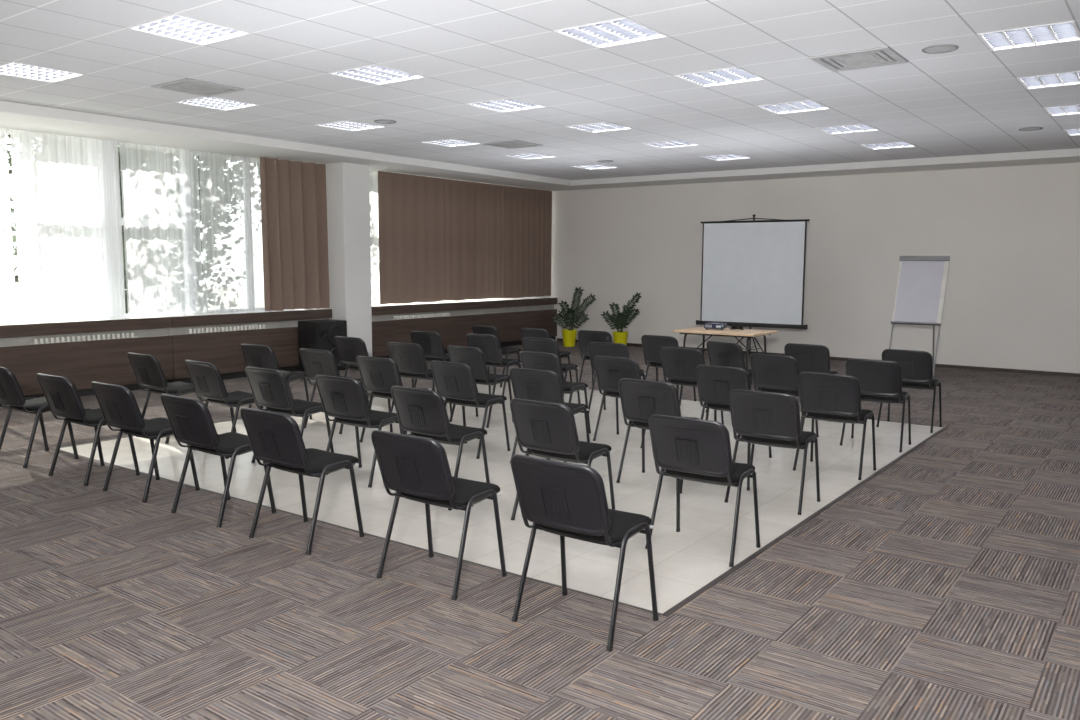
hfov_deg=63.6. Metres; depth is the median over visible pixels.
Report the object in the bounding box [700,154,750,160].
ceiling light
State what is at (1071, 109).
ceiling light
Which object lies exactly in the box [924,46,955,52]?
grille
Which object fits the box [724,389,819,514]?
chair
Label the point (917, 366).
chair
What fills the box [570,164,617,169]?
ceiling light
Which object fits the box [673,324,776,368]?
folding table
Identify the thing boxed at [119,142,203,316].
sheer curtain
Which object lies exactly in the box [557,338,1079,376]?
baseboard
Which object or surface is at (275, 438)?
chair
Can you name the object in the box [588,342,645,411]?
chair
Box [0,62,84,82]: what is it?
ceiling light
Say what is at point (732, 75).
ceiling light
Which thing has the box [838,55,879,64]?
grille
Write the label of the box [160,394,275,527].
chair
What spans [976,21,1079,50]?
ceiling light
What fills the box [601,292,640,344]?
potted plant
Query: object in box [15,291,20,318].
ground
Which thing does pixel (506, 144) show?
grille
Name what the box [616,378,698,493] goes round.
chair
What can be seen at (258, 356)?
chair
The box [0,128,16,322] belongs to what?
sheer curtain
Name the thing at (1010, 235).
wall
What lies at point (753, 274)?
projection screen
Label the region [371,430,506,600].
chair
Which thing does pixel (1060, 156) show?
trim
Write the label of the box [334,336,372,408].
chair
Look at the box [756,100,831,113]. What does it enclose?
ceiling light
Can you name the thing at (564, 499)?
chair
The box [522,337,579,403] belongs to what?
chair
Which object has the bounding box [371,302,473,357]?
radiator cover
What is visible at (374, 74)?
ceiling light
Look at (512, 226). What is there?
vertical blinds
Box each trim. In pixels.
[0,101,591,190]
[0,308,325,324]
[53,387,947,616]
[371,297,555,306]
[571,148,1079,188]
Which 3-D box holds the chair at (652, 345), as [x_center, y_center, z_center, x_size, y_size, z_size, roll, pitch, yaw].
[1.551,0.098,10.587,0.547,0.834,0.595,5,8,36]
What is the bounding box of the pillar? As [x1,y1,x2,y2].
[326,162,371,356]
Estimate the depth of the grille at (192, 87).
8.22 m
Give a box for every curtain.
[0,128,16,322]
[10,129,125,321]
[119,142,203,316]
[199,151,264,312]
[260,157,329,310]
[369,171,541,304]
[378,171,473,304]
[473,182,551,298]
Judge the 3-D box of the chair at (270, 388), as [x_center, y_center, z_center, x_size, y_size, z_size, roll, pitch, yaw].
[-2.081,0.453,7.240,0.547,0.834,0.595,5,8,35]
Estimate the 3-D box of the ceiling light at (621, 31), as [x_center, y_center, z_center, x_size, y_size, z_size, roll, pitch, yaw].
[0.512,-2.371,6.210,0.640,0.094,0.596,5,8,36]
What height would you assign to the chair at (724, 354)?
0.834 m
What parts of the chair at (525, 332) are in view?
backrest, leg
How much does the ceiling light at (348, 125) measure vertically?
0.094 m
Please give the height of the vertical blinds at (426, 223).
2.238 m
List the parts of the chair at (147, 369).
leg, backrest, seat, rail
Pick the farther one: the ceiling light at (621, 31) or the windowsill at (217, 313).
the windowsill at (217, 313)
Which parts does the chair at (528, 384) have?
leg, backrest, seat, rail, leg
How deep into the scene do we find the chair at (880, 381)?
7.86 m
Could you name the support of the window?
in the wall
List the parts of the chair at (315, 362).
leg, backrest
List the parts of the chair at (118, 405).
leg, backrest, seat, leg, leg, rail, leg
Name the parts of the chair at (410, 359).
backrest, seat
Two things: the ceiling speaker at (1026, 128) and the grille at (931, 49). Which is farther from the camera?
the ceiling speaker at (1026, 128)
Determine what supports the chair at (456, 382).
on the floor at (687, 560)
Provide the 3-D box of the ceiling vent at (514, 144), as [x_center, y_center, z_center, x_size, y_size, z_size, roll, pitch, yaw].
[-0.374,-2.978,12.052,0.596,0.012,0.596,5,8,36]
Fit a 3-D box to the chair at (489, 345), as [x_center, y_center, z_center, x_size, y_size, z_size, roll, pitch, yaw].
[-0.561,0.081,10.645,0.547,0.834,0.595,5,8,36]
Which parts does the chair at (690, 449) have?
leg, leg, backrest, seat, leg, rail, leg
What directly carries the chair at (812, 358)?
on the floor at (687, 560)
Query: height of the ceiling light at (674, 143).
0.094 m
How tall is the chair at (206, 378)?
0.834 m
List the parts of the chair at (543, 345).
backrest, seat, rail, leg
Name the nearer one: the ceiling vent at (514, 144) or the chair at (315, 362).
the chair at (315, 362)
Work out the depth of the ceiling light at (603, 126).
10.54 m
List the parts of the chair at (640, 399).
leg, leg, backrest, seat, leg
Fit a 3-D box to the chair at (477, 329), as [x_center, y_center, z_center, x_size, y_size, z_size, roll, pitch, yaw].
[-0.599,-0.075,12.038,0.547,0.834,0.595,6,9,42]
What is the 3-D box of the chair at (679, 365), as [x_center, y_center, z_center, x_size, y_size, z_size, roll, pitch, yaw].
[1.569,0.269,9.060,0.547,0.834,0.595,5,8,36]
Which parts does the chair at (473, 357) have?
leg, backrest, leg, seat, rail, leg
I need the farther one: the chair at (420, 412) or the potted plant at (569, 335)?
the potted plant at (569, 335)
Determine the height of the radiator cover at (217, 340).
0.932 m
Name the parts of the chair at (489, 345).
backrest, leg, seat, leg, rail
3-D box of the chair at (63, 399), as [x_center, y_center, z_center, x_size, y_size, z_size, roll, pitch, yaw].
[-3.508,0.499,6.763,0.547,0.834,0.595,5,8,35]
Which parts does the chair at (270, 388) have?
backrest, seat, leg, rail, leg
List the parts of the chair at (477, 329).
backrest, seat, rail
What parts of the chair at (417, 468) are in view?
leg, backrest, leg, seat, leg, rail, leg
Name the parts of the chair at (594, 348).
leg, backrest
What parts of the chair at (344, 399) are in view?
leg, backrest, leg, seat, leg, rail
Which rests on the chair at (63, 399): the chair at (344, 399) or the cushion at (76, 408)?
the cushion at (76, 408)
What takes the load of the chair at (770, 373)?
on the floor at (687, 560)
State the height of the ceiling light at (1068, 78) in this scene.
0.094 m
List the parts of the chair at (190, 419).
leg, backrest, seat, leg, leg, rail, leg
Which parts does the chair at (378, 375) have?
leg, backrest, leg, seat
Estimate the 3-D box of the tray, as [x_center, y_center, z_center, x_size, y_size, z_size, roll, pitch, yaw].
[5.550,-0.541,12.878,0.690,0.042,0.069,5,8,36]
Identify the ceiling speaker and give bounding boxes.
[374,119,395,123]
[598,160,612,162]
[922,44,958,53]
[1019,127,1042,130]
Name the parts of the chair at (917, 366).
leg, leg, backrest, seat, leg, rail, leg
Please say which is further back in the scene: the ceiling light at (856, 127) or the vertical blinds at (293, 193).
the vertical blinds at (293, 193)
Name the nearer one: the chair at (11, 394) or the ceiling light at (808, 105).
the chair at (11, 394)
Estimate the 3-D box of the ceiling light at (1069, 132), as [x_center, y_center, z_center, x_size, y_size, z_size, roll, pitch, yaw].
[6.718,-2.825,10.555,0.640,0.094,0.596,5,8,36]
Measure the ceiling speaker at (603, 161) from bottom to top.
0.011 m
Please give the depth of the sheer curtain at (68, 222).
10.74 m
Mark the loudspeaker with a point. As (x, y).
(312, 334)
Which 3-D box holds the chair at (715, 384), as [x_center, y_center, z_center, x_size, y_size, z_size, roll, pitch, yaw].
[1.658,0.441,7.514,0.547,0.834,0.595,5,8,37]
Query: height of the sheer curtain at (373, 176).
2.250 m
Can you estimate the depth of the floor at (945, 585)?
4.21 m
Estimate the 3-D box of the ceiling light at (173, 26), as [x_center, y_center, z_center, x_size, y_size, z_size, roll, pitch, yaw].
[-2.488,-2.383,6.185,0.640,0.094,0.596,5,8,36]
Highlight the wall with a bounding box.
[542,162,1079,372]
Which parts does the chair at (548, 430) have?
leg, backrest, seat, rail, leg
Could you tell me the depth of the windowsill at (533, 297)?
16.61 m
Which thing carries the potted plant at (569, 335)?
on the floor at (945, 585)
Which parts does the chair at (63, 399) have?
leg, backrest, seat, leg, leg, rail, leg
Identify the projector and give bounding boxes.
[704,323,726,329]
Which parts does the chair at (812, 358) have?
backrest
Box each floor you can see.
[0,341,1079,719]
[60,381,942,613]
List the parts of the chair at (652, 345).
seat, backrest, leg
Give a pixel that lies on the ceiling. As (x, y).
(969, 99)
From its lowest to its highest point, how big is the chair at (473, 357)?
0.834 m
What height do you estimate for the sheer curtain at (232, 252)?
2.249 m
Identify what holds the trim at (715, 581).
on the floor at (945, 585)
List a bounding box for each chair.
[0,367,78,467]
[36,373,139,485]
[91,381,199,502]
[127,352,202,443]
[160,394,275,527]
[185,360,263,458]
[240,407,363,554]
[241,344,311,418]
[245,367,333,462]
[299,348,368,433]
[315,375,402,487]
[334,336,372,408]
[357,356,428,441]
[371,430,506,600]
[387,342,451,414]
[391,386,489,509]
[410,331,449,397]
[430,360,509,458]
[447,345,512,427]
[466,333,521,395]
[472,325,520,386]
[509,368,591,462]
[510,398,614,519]
[511,454,657,651]
[520,351,590,432]
[521,328,571,381]
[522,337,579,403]
[578,330,612,384]
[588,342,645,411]
[593,356,645,447]
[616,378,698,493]
[641,335,695,405]
[645,414,759,566]
[660,347,723,424]
[695,365,771,464]
[705,341,752,412]
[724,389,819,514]
[750,353,818,436]
[784,343,839,421]
[793,372,875,479]
[840,359,910,451]
[876,349,941,432]
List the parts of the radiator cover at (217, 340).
panel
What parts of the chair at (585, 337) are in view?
leg, backrest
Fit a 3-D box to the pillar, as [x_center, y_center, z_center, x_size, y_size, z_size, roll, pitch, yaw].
[-3.238,-1.510,14.046,0.895,3.206,0.540,5,8,36]
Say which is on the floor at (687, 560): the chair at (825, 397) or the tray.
the chair at (825, 397)
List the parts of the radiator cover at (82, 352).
panel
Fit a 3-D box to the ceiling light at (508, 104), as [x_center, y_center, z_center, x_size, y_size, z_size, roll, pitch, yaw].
[-0.351,-2.694,9.065,0.640,0.094,0.596,5,8,36]
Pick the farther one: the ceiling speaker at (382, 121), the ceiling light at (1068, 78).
the ceiling speaker at (382, 121)
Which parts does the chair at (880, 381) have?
leg, backrest, seat, leg, rail, leg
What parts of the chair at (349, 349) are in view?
backrest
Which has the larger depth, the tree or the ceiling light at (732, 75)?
the tree
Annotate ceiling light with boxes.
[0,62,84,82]
[127,14,250,45]
[175,96,257,110]
[316,120,383,130]
[329,64,424,84]
[422,138,481,146]
[466,98,545,112]
[503,153,556,158]
[553,17,668,47]
[565,122,632,132]
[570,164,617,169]
[640,140,698,147]
[674,67,764,86]
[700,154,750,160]
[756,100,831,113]
[815,123,878,133]
[861,141,915,149]
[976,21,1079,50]
[1016,71,1079,88]
[1043,105,1079,115]
[1063,128,1079,135]
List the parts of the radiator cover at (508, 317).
panel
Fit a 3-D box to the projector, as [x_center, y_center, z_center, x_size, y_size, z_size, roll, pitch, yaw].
[2.514,-0.484,12.467,0.290,0.092,0.234,3,7,24]
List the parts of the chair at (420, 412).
backrest, seat, leg, rail, leg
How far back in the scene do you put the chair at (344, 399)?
6.56 m
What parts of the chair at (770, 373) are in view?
backrest, seat, leg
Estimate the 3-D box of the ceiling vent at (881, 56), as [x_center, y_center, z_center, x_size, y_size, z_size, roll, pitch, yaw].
[2.546,-2.394,6.948,0.596,0.012,0.596,5,8,36]
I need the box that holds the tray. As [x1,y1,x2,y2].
[891,321,940,325]
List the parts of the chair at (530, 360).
backrest, seat, rail, leg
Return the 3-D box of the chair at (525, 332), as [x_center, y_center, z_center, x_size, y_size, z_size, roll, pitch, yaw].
[0.078,-0.023,11.601,0.547,0.834,0.595,6,8,40]
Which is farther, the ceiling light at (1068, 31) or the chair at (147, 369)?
the chair at (147, 369)
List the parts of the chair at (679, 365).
backrest, seat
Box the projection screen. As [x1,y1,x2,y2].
[696,214,809,354]
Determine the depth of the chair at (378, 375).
7.89 m
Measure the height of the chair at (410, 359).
0.834 m
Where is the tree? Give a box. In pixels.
[7,134,203,313]
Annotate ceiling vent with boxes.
[151,78,243,96]
[483,140,542,148]
[809,46,907,71]
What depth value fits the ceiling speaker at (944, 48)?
6.57 m
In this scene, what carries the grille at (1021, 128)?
attached to the ceiling speaker at (1026, 128)
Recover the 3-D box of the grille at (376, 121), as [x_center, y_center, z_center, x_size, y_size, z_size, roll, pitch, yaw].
[-1.800,-2.769,10.132,0.220,0.006,0.220,5,8,36]
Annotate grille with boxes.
[178,84,216,91]
[376,121,393,122]
[500,143,522,146]
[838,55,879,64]
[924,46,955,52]
[1021,128,1040,129]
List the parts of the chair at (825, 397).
leg, leg, backrest, seat, leg, rail, leg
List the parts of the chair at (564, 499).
leg, backrest, leg, seat, leg, rail, leg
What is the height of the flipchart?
1.814 m
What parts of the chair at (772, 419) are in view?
leg, leg, backrest, seat, leg, rail, leg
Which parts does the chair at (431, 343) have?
backrest, seat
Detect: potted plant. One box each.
[552,287,595,346]
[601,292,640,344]
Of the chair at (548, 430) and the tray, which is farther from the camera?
the tray
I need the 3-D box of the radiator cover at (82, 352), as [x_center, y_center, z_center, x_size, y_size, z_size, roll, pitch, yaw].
[-6.693,0.137,9.382,0.104,0.932,5.834,5,8,36]
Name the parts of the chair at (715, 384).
leg, leg, seat, backrest, leg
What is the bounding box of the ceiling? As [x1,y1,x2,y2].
[0,0,1079,179]
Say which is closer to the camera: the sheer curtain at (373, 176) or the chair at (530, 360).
the chair at (530, 360)
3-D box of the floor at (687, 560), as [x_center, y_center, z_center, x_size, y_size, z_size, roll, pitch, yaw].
[-0.070,0.747,8.414,6.110,0.001,6.060,5,8,36]
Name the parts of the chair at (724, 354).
backrest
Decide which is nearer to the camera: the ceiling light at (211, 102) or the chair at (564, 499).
the chair at (564, 499)
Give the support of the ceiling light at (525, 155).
attached to the ceiling
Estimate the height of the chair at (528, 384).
0.834 m
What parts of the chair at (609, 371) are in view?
leg, seat, leg, backrest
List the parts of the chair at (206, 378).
backrest, seat, leg, leg, rail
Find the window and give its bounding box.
[6,131,263,321]
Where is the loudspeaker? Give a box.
[298,319,347,371]
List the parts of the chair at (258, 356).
backrest, seat, rail, leg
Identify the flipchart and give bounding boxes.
[889,256,949,378]
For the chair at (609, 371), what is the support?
on the floor at (687, 560)
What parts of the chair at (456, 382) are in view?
backrest, leg, seat, leg, rail, leg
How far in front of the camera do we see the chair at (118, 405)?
6.13 m
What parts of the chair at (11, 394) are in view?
leg, backrest, seat, leg, rail, leg, leg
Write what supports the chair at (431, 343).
on the floor at (687, 560)
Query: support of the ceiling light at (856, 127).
attached to the ceiling
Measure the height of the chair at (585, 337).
0.834 m
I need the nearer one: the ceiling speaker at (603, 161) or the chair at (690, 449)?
the chair at (690, 449)
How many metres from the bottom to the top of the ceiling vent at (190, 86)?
0.012 m
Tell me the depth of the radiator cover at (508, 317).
17.67 m
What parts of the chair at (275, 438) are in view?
leg, backrest, leg, seat, leg, rail, leg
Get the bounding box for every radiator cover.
[0,317,173,405]
[169,309,331,383]
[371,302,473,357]
[471,298,556,346]
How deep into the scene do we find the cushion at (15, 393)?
7.01 m
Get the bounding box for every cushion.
[8,369,24,400]
[69,379,85,415]
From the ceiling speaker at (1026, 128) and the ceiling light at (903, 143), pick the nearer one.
the ceiling speaker at (1026, 128)
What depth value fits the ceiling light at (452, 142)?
11.96 m

